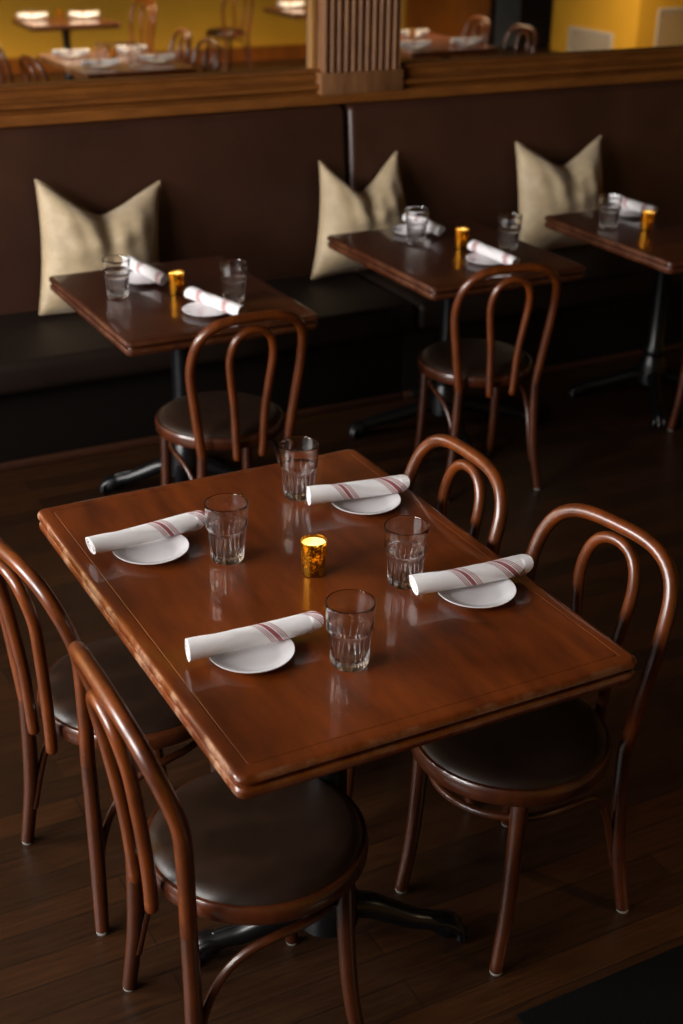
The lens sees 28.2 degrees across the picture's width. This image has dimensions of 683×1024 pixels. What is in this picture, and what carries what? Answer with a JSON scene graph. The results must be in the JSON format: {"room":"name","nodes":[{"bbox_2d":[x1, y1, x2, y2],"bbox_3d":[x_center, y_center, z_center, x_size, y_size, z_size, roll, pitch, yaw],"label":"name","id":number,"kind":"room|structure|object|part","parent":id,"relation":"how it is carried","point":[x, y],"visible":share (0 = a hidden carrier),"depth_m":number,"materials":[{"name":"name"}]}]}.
{"room":"restaurant dining room","nodes":[
{"label":"restaurant dining room","id":0,"kind":"room"},
{"bbox_2d":[0,349,682,1023],"bbox_3d":[4.084,0.753,3.594,15.400,0.100,9.900,-12,29,-25],"label":"floor","id":1,"kind":"structure","parent":0,"point":[600,448],"depth_m":3.30,"materials":[{"name":"brown wood"}]},
{"bbox_2d":[0,537,216,935],"bbox_3d":[-0.492,0.408,3.015,0.515,0.896,0.445,-17,31,-33],"label":"bentwood chair","id":2,"kind":"object","parent":1,"relation":"on","point":[61,693],"visible":0.66,"depth_m":2.89,"materials":[{"name":"brown wood"}]},
{"bbox_3d":[-0.728,0.599,3.146,0.071,0.418,0.036,16,29,28],"label":"leg","id":3,"kind":"part","parent":2,"relation":"part of","materials":[{"name":"brown wood"}]},
{"bbox_3d":[-0.524,0.719,2.903,0.035,0.418,0.071,-6,27,-15],"label":"leg","id":4,"kind":"part","parent":2,"relation":"part of","materials":[{"name":"brown wood"}]},
{"bbox_3d":[-0.462,0.374,3.022,0.404,0.038,0.404,-17,31,-33],"label":"seat","id":5,"kind":"part","parent":2,"relation":"part of","materials":[{"name":"brown leather"}]},
{"bbox_3d":[-0.455,0.515,3.312,0.037,0.448,0.072,21,32,35],"label":"leg","id":6,"kind":"part","parent":2,"relation":"part of","materials":[{"name":"brown wood"}]},
{"bbox_3d":[-0.270,0.624,3.091,0.072,0.448,0.037,-10,28,-22],"label":"leg","id":7,"kind":"part","parent":2,"relation":"part of","materials":[{"name":"brown wood"}]},
{"bbox_2d":[49,256,318,493],"bbox_3d":[-0.570,-0.414,4.873,0.682,0.756,0.840,-12,29,-25],"label":"dining table","id":8,"kind":"object","parent":1,"relation":"on","point":[151,320],"visible":0.54,"depth_m":4.64,"materials":[{"name":"brown wood"}]},
{"bbox_2d":[102,255,129,298],"bbox_3d":[-0.768,-0.801,4.642,0.094,0.134,0.094,9,27,16],"label":"water glass","id":9,"kind":"object","parent":8,"relation":"on","point":[116,268],"visible":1,"depth_m":4.62,"materials":[{"name":"clear glass"}]},
{"bbox_2d":[129,271,155,284],"bbox_3d":[-0.706,-0.832,4.846,0.167,0.016,0.167,-12,29,-25],"label":"plate","id":10,"kind":"object","parent":8,"relation":"on","point":[135,278],"visible":0.45,"depth_m":4.85,"materials":[{"name":"white ceramic"}]},
{"bbox_2d":[128,256,168,284],"bbox_3d":[-0.697,-0.863,4.851,0.056,0.044,0.292,-16,30,-31],"label":"roll","id":11,"kind":"object","parent":10,"relation":"on","point":[138,266],"visible":0.9,"depth_m":4.81,"materials":[{"name":"fabric"}]},
{"bbox_2d":[168,270,183,295],"bbox_3d":[-0.571,-0.793,4.696,0.056,0.078,0.056,-12,29,-25],"label":"candle holder","id":12,"kind":"object","parent":8,"relation":"on","point":[176,277],"visible":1,"depth_m":4.68,"materials":[{"name":"gold metal"}]},
{"bbox_2d":[182,302,225,317],"bbox_3d":[-0.447,-0.671,4.519,0.167,0.016,0.167,-12,29,-25],"label":"plate","id":13,"kind":"object","parent":8,"relation":"on","point":[197,309],"visible":0.8,"depth_m":4.52,"materials":[{"name":"white ceramic"}]},
{"bbox_2d":[184,286,245,314],"bbox_3d":[-0.417,-0.700,4.520,0.055,0.044,0.287,-22,34,-39],"label":"roll","id":14,"kind":"object","parent":13,"relation":"on","point":[196,294],"visible":0.97,"depth_m":4.50,"materials":[{"name":"fabric"}]},
{"bbox_2d":[219,259,246,302],"bbox_3d":[-0.367,-0.783,4.619,0.094,0.134,0.094,-6,26,-14],"label":"water glass","id":15,"kind":"object","parent":8,"relation":"on","point":[233,272],"visible":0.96,"depth_m":4.59,"materials":[{"name":"clear glass"}]},
{"bbox_2d":[0,105,414,471],"bbox_3d":[-1.391,-0.797,5.177,3.468,1.168,0.789,-12,29,-25],"label":"bench","id":16,"kind":"object","parent":1,"relation":"on","point":[243,185],"visible":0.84,"depth_m":5.53,"materials":[{"name":"black leather"}]},
{"bbox_2d":[35,179,160,314],"bbox_3d":[-0.952,-1.055,5.448,0.595,0.574,0.181,-14,30,-29],"label":"pillow","id":17,"kind":"object","parent":16,"relation":"on","point":[74,239],"visible":0.73,"depth_m":5.36,"materials":[{"name":"fabric"}]},
{"bbox_3d":[-1.527,-1.093,5.326,3.460,0.768,0.195,-12,29,-25],"label":"backrest","id":18,"kind":"part","parent":16,"relation":"part of","materials":[{"name":"leather"}]},
{"bbox_3d":[-1.355,-0.598,5.192,3.462,0.127,0.625,-12,29,-25],"label":"seat","id":19,"kind":"part","parent":16,"relation":"part of","materials":[{"name":"leather"}]},
{"bbox_2d":[68,641,368,1023],"bbox_3d":[-0.196,0.634,2.556,0.523,0.897,0.476,-12,28,-25],"label":"bentwood chair","id":20,"kind":"object","parent":1,"relation":"on","point":[297,851],"visible":0.97,"depth_m":2.46,"materials":[{"name":"brown wood"}]},
{"bbox_3d":[-0.422,0.804,2.729,0.071,0.418,0.035,22,33,36],"label":"leg","id":21,"kind":"part","parent":20,"relation":"part of","materials":[{"name":"brown wood"}]},
{"bbox_3d":[-0.267,0.937,2.458,0.035,0.418,0.071,-2,26,-6],"label":"leg","id":22,"kind":"part","parent":20,"relation":"part of","materials":[{"name":"brown wood"}]},
{"bbox_3d":[-0.162,0.598,2.565,0.404,0.038,0.404,-12,28,-25],"label":"seat","id":23,"kind":"part","parent":20,"relation":"part of","materials":[{"name":"brown leather"}]},
{"bbox_3d":[-0.121,0.742,2.851,0.072,0.448,0.037,-19,32,-36],"label":"leg","id":24,"kind":"part","parent":20,"relation":"part of","materials":[{"name":"brown wood"}]},
{"bbox_3d":[0.019,0.863,2.605,0.072,0.448,0.037,-6,26,-13],"label":"leg","id":25,"kind":"part","parent":20,"relation":"part of","materials":[{"name":"brown wood"}]},
{"bbox_2d":[155,310,307,485],"bbox_3d":[-0.386,-0.288,4.468,0.445,0.896,0.515,-13,29,-26],"label":"bentwood chair","id":26,"kind":"object","parent":1,"relation":"on","point":[233,420],"visible":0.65,"depth_m":4.32,"materials":[{"name":"brown wood"}]},
{"bbox_3d":[-0.602,-0.119,4.628,0.037,0.448,0.072,-20,33,-37],"label":"leg","id":27,"kind":"part","parent":26,"relation":"part of","materials":[{"name":"brown wood"}]},
{"bbox_3d":[-0.457,0.018,4.364,0.036,0.418,0.071,21,32,35],"label":"leg","id":28,"kind":"part","parent":26,"relation":"part of","materials":[{"name":"brown wood"}]},
{"bbox_3d":[-0.402,-0.328,4.484,0.404,0.038,0.404,-13,29,-26],"label":"seat","id":29,"kind":"part","parent":26,"relation":"part of","materials":[{"name":"brown leather"}]},
{"bbox_3d":[-0.332,-0.180,4.763,0.037,0.448,0.072,-6,27,-15],"label":"leg","id":30,"kind":"part","parent":26,"relation":"part of","materials":[{"name":"brown wood"}]},
{"bbox_2d":[37,449,636,960],"bbox_3d":[-0.074,0.477,3.034,0.843,0.756,1.156,-12,29,-25],"label":"dining table","id":31,"kind":"object","parent":1,"relation":"on","point":[437,669],"visible":0.71,"depth_m":2.69,"materials":[{"name":"brown wood"}]},
{"bbox_2d":[112,534,188,564],"bbox_3d":[-0.415,0.081,2.955,0.167,0.016,0.167,-12,29,-25],"label":"plate","id":32,"kind":"object","parent":31,"relation":"on","point":[171,548],"visible":0.77,"depth_m":2.95,"materials":[{"name":"white ceramic"}]},
{"bbox_2d":[85,511,205,553],"bbox_3d":[-0.426,0.045,2.974,0.272,0.043,0.054,-14,29,-28],"label":"napkin","id":33,"kind":"object","parent":32,"relation":"on","point":[195,520],"visible":0.99,"depth_m":2.95,"materials":[{"name":"fabric"}]},
{"bbox_2d":[204,493,247,564],"bbox_3d":[-0.245,0.040,2.910,0.094,0.134,0.094,8,27,14],"label":"water glass","id":34,"kind":"object","parent":31,"relation":"on","point":[226,514],"visible":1,"depth_m":2.89,"materials":[{"name":"clear glass"}]},
{"bbox_2d":[209,628,294,673],"bbox_3d":[-0.171,0.267,2.577,0.167,0.016,0.167,-12,29,-25],"label":"plate","id":35,"kind":"object","parent":31,"relation":"on","point":[270,656],"visible":0.65,"depth_m":2.56,"materials":[{"name":"white ceramic"}]},
{"bbox_2d":[185,611,323,661],"bbox_3d":[-0.167,0.234,2.586,0.277,0.042,0.053,-12,29,-25],"label":"napkin","id":36,"kind":"object","parent":35,"relation":"on","point":[203,646],"visible":1,"depth_m":2.57,"materials":[{"name":"fabric"}]},
{"bbox_2d":[279,436,318,500],"bbox_3d":[-0.101,-0.100,3.205,0.094,0.134,0.094,8,27,14],"label":"water glass","id":37,"kind":"object","parent":31,"relation":"on","point":[298,454],"visible":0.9,"depth_m":3.18,"materials":[{"name":"clear glass"}]},
{"bbox_2d":[300,534,326,577],"bbox_3d":[-0.059,0.094,2.868,0.056,0.078,0.056,-12,29,-25],"label":"candle holder","id":38,"kind":"object","parent":31,"relation":"on","point":[313,546],"visible":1,"depth_m":2.85,"materials":[{"name":"gold metal"}]},
{"bbox_2d":[325,589,375,671],"bbox_3d":[0.016,0.225,2.533,0.094,0.134,0.094,8,27,14],"label":"water glass","id":39,"kind":"object","parent":31,"relation":"on","point":[350,613],"visible":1,"depth_m":2.51,"materials":[{"name":"clear glass"}]},
{"bbox_2d":[331,493,400,514],"bbox_3d":[0.056,-0.025,3.191,0.167,0.016,0.167,-12,29,-25],"label":"plate","id":40,"kind":"object","parent":31,"relation":"on","point":[380,504],"visible":0.68,"depth_m":3.18,"materials":[{"name":"white ceramic"}]},
{"bbox_2d":[306,475,409,505],"bbox_3d":[0.037,-0.054,3.190,0.250,0.044,0.054,-9,27,-20],"label":"roll","id":41,"kind":"object","parent":40,"relation":"on","point":[316,494],"visible":1,"depth_m":3.17,"materials":[{"name":"fabric"}]},
{"bbox_2d":[384,515,429,589],"bbox_3d":[0.133,0.087,2.824,0.094,0.134,0.094,8,27,14],"label":"water glass","id":42,"kind":"object","parent":31,"relation":"on","point":[405,536],"visible":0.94,"depth_m":2.80,"materials":[{"name":"clear glass"}]},
{"bbox_2d":[438,579,516,608],"bbox_3d":[0.278,0.163,2.807,0.167,0.016,0.167,-12,29,-25],"label":"plate","id":43,"kind":"object","parent":31,"relation":"on","point":[500,592],"visible":0.65,"depth_m":2.80,"materials":[{"name":"white ceramic"}]},
{"bbox_2d":[409,554,533,594],"bbox_3d":[0.269,0.131,2.816,0.272,0.045,0.058,-10,28,-21],"label":"roll","id":44,"kind":"object","parent":43,"relation":"on","point":[521,564],"visible":1,"depth_m":2.80,"materials":[{"name":"fabric"}]},
{"bbox_2d":[347,434,508,805],"bbox_3d":[0.088,0.295,3.269,0.515,0.896,0.445,-12,29,-26],"label":"bentwood chair","id":45,"kind":"object","parent":1,"relation":"on","point":[475,460],"visible":0.12,"depth_m":3.17,"materials":[{"name":"brown wood"}]},
{"bbox_3d":[0.012,0.589,3.174,0.072,0.448,0.037,-20,33,-37],"label":"leg","id":46,"kind":"part","parent":45,"relation":"part of","materials":[{"name":"brown wood"}]},
{"bbox_3d":[0.310,0.538,3.308,0.071,0.418,0.035,21,32,36],"label":"leg","id":47,"kind":"part","parent":45,"relation":"part of","materials":[{"name":"brown wood"}]},
{"bbox_2d":[327,219,585,459],"bbox_3d":[0.426,-0.681,5.463,0.781,0.756,0.840,-12,29,-25],"label":"dining table","id":48,"kind":"object","parent":1,"relation":"on","point":[434,269],"visible":0.62,"depth_m":5.30,"materials":[{"name":"brown wood"}]},
{"bbox_2d":[392,224,429,235],"bbox_3d":[0.288,-1.145,5.530,0.167,0.016,0.167,-12,29,-25],"label":"plate","id":49,"kind":"object","parent":48,"relation":"on","point":[401,229],"visible":0.47,"depth_m":5.55,"materials":[{"name":"white ceramic"}]},
{"bbox_2d":[402,214,444,235],"bbox_3d":[0.340,-1.174,5.530,0.053,0.044,0.274,-13,29,-26],"label":"roll","id":50,"kind":"object","parent":49,"relation":"on","point":[432,227],"visible":0.47,"depth_m":5.44,"materials":[{"name":"fabric"}]},
{"bbox_2d":[405,206,428,244],"bbox_3d":[0.296,-1.129,5.360,0.094,0.134,0.094,-6,26,-14],"label":"water glass","id":51,"kind":"object","parent":48,"relation":"on","point":[416,217],"visible":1,"depth_m":5.33,"materials":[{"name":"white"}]},
{"bbox_2d":[455,226,468,248],"bbox_3d":[0.470,-1.072,5.312,0.056,0.078,0.056,-12,29,-25],"label":"candle holder","id":52,"kind":"object","parent":48,"relation":"on","point":[461,232],"visible":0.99,"depth_m":5.30,"materials":[{"name":"gold metal"}]},
{"bbox_2d":[466,253,501,265],"bbox_3d":[0.553,-0.955,5.143,0.167,0.016,0.167,-12,29,-25],"label":"plate","id":53,"kind":"object","parent":48,"relation":"on","point":[476,258],"visible":0.72,"depth_m":5.15,"materials":[{"name":"white ceramic"}]},
{"bbox_2d":[467,240,519,264],"bbox_3d":[0.578,-0.975,5.125,0.052,0.044,0.292,-13,29,-27],"label":"roll","id":54,"kind":"object","parent":53,"relation":"on","point":[476,246],"visible":0.97,"depth_m":5.11,"materials":[{"name":"fabric"}]},
{"bbox_2d":[498,212,521,250],"bbox_3d":[0.654,-1.093,5.296,0.094,0.134,0.094,8,27,14],"label":"water glass","id":55,"kind":"object","parent":48,"relation":"on","point":[509,223],"visible":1,"depth_m":5.27,"materials":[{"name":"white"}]},
{"bbox_2d":[414,263,560,501],"bbox_3d":[0.510,-0.537,5.016,0.445,0.896,0.515,-8,27,-18],"label":"bentwood chair","id":56,"kind":"object","parent":1,"relation":"on","point":[490,364],"visible":0.91,"depth_m":4.89,"materials":[{"name":"brown wood"}]},
{"bbox_3d":[0.306,-0.383,5.207,0.037,0.448,0.072,-14,30,-29],"label":"leg","id":57,"kind":"part","parent":56,"relation":"part of","materials":[{"name":"brown wood"}]},
{"bbox_3d":[0.399,-0.238,4.925,0.071,0.418,0.036,-20,32,-36],"label":"leg","id":58,"kind":"part","parent":56,"relation":"part of","materials":[{"name":"brown wood"}]},
{"bbox_3d":[0.497,-0.578,5.034,0.404,0.038,0.404,-8,27,-18],"label":"seat","id":59,"kind":"part","parent":56,"relation":"part of","materials":[{"name":"brown plastic"}]},
{"bbox_3d":[0.597,-0.423,5.300,0.037,0.448,0.072,-2,26,-6],"label":"leg","id":60,"kind":"part","parent":56,"relation":"part of","materials":[{"name":"brown wood"}]},
{"bbox_3d":[0.720,-0.282,5.027,0.071,0.418,0.035,2,26,1],"label":"leg","id":61,"kind":"part","parent":56,"relation":"part of","materials":[{"name":"brown wood"}]},
{"bbox_2d":[339,80,682,398],"bbox_3d":[1.970,-1.524,6.801,4.126,1.168,0.789,-12,29,-25],"label":"bench","id":62,"kind":"object","parent":1,"relation":"on","point":[457,159],"visible":0.52,"depth_m":6.28,"materials":[{"name":"black leather"}]},
{"bbox_2d":[311,151,406,278],"bbox_3d":[0.114,-1.298,5.966,0.586,0.500,0.182,-15,30,-30],"label":"pillow","id":63,"kind":"object","parent":62,"relation":"on","point":[343,209],"visible":0.75,"depth_m":5.90,"materials":[{"name":"fabric"}]},
{"bbox_3d":[1.834,-1.820,6.950,4.118,0.768,0.195,-12,29,-25],"label":"backrest","id":64,"kind":"part","parent":62,"relation":"part of","materials":[{"name":"leather"}]},
{"bbox_3d":[2.006,-1.325,6.816,4.120,0.127,0.625,-12,29,-25],"label":"seat","id":65,"kind":"part","parent":62,"relation":"part of","materials":[{"name":"leather"}]},
{"bbox_2d":[515,135,602,249],"bbox_3d":[1.058,-1.495,6.412,0.527,0.508,0.179,-13,29,-27],"label":"pillow","id":66,"kind":"object","parent":62,"relation":"on","point":[545,187],"visible":0.75,"depth_m":6.34,"materials":[{"name":"fabric"}]},
{"bbox_2d":[395,503,678,976],"bbox_3d":[0.386,0.473,2.910,0.515,0.896,0.445,-18,31,-33],"label":"bentwood chair","id":67,"kind":"object","parent":1,"relation":"on","point":[553,754],"visible":0.75,"depth_m":2.81,"materials":[{"name":"brown wood"}]},
{"bbox_3d":[0.159,0.663,3.025,0.072,0.448,0.037,-10,28,-22],"label":"leg","id":68,"kind":"part","parent":67,"relation":"part of","materials":[{"name":"brown wood"}]},
{"bbox_3d":[0.412,0.581,3.221,0.035,0.418,0.071,-6,27,-15],"label":"leg","id":69,"kind":"part","parent":67,"relation":"part of","materials":[{"name":"brown wood"}]},
{"bbox_3d":[0.346,0.771,2.805,0.037,0.448,0.072,21,32,35],"label":"leg","id":70,"kind":"part","parent":67,"relation":"part of","materials":[{"name":"brown wood"}]},
{"bbox_3d":[0.359,0.457,2.876,0.404,0.038,0.404,-18,31,-33],"label":"seat","id":71,"kind":"part","parent":67,"relation":"part of","materials":[{"name":"brown leather"}]},
{"bbox_3d":[0.618,0.701,2.979,0.071,0.418,0.036,16,29,28],"label":"leg","id":72,"kind":"part","parent":67,"relation":"part of","materials":[{"name":"brown wood"}]},
{"bbox_2d":[517,945,682,1023],"bbox_3d":[1.070,1.090,2.666,1.148,0.011,0.884,-12,29,-25],"label":"floor mat","id":73,"kind":"object","parent":1,"relation":"on","point":[649,991],"visible":1,"depth_m":2.81,"materials":[{"name":"black"}]},
{"bbox_2d":[544,201,682,427],"bbox_3d":[1.358,-0.838,5.819,0.682,0.756,0.840,-12,29,-25],"label":"dining table","id":74,"kind":"object","parent":1,"relation":"on","point":[660,249],"visible":0.99,"depth_m":5.75,"materials":[{"name":"brown wood"}]},
{"bbox_2d":[599,193,622,229],"bbox_3d":[1.111,-1.244,5.626,0.094,0.134,0.094,-6,26,-14],"label":"water glass","id":75,"kind":"object","parent":74,"relation":"on","point":[610,204],"visible":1,"depth_m":5.60,"materials":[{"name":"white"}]},
{"bbox_2d":[619,207,640,216],"bbox_3d":[1.250,-1.294,5.872,0.167,0.016,0.167,-12,29,-25],"label":"plate","id":76,"kind":"object","parent":74,"relation":"on","point":[625,212],"visible":0.58,"depth_m":5.88,"materials":[{"name":"white ceramic"}]},
{"bbox_2d":[621,197,657,213],"bbox_3d":[1.268,-1.332,5.893,0.056,0.045,0.284,-13,29,-27],"label":"roll","id":77,"kind":"object","parent":76,"relation":"on","point":[631,204],"visible":0.62,"depth_m":5.85,"materials":[{"name":"fabric"}]},
{"bbox_2d":[640,209,654,230],"bbox_3d":[1.265,-1.206,5.617,0.056,0.078,0.056,-12,29,-25],"label":"candle holder","id":78,"kind":"object","parent":74,"relation":"on","point":[647,216],"visible":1,"depth_m":5.60,"materials":[{"name":"gold metal"}]},
{"bbox_2d":[668,360,682,430],"bbox_3d":[1.607,-0.702,5.395,0.445,0.896,0.515,-12,29,-25],"label":"bentwood chair","id":79,"kind":"object","parent":1,"relation":"on","point":[678,402],"visible":1,"depth_m":5.59,"materials":[{"name":"brown wood"}]},
{"bbox_3d":[1.815,-2.594,6.791,15.400,3.100,0.100,-12,29,-25],"label":"wall","id":80,"kind":"structure","parent":0,"visible":0},
{"bbox_2d":[0,0,308,85],"bbox_3d":[-1.617,-2.270,4.832,3.338,1.484,0.048,-12,29,-25],"label":"wall mirror","id":81,"kind":"object","parent":80,"relation":"attached to","point":[42,41],"visible":1,"depth_m":5.46,"materials":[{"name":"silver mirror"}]},
{"bbox_2d":[309,0,316,67],"bbox_3d":[0.053,-2.632,5.627,0.430,1.514,0.070,-12,29,-25],"label":"trim","id":82,"kind":"structure","parent":80,"relation":"attached to","point":[312,3],"depth_m":5.78,"materials":[{"name":"brown wood"}]},
{"bbox_2d":[0,46,682,127],"bbox_3d":[0.275,-1.927,6.061,7.600,0.147,0.137,-12,29,-25],"label":"trim","id":83,"kind":"structure","parent":80,"relation":"attached to","point":[23,105],"depth_m":5.77,"materials":[{"name":"brown wood"}]},
{"bbox_2d":[316,0,402,95],"bbox_3d":[0.071,-2.576,5.620,0.406,1.608,0.142,-12,29,-25],"label":"column","id":84,"kind":"structure","parent":80,"relation":"attached to","point":[358,41],"depth_m":5.83,"materials":[{"name":"brown wood"}]},
{"bbox_2d":[400,0,682,62],"bbox_3d":[1.932,-3.038,6.546,3.832,1.484,0.048,-12,29,-25],"label":"wall mirror","id":85,"kind":"object","parent":80,"relation":"attached to","point":[431,30],"visible":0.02,"depth_m":6.29,"materials":[{"name":"silver mirror"}]}
]}

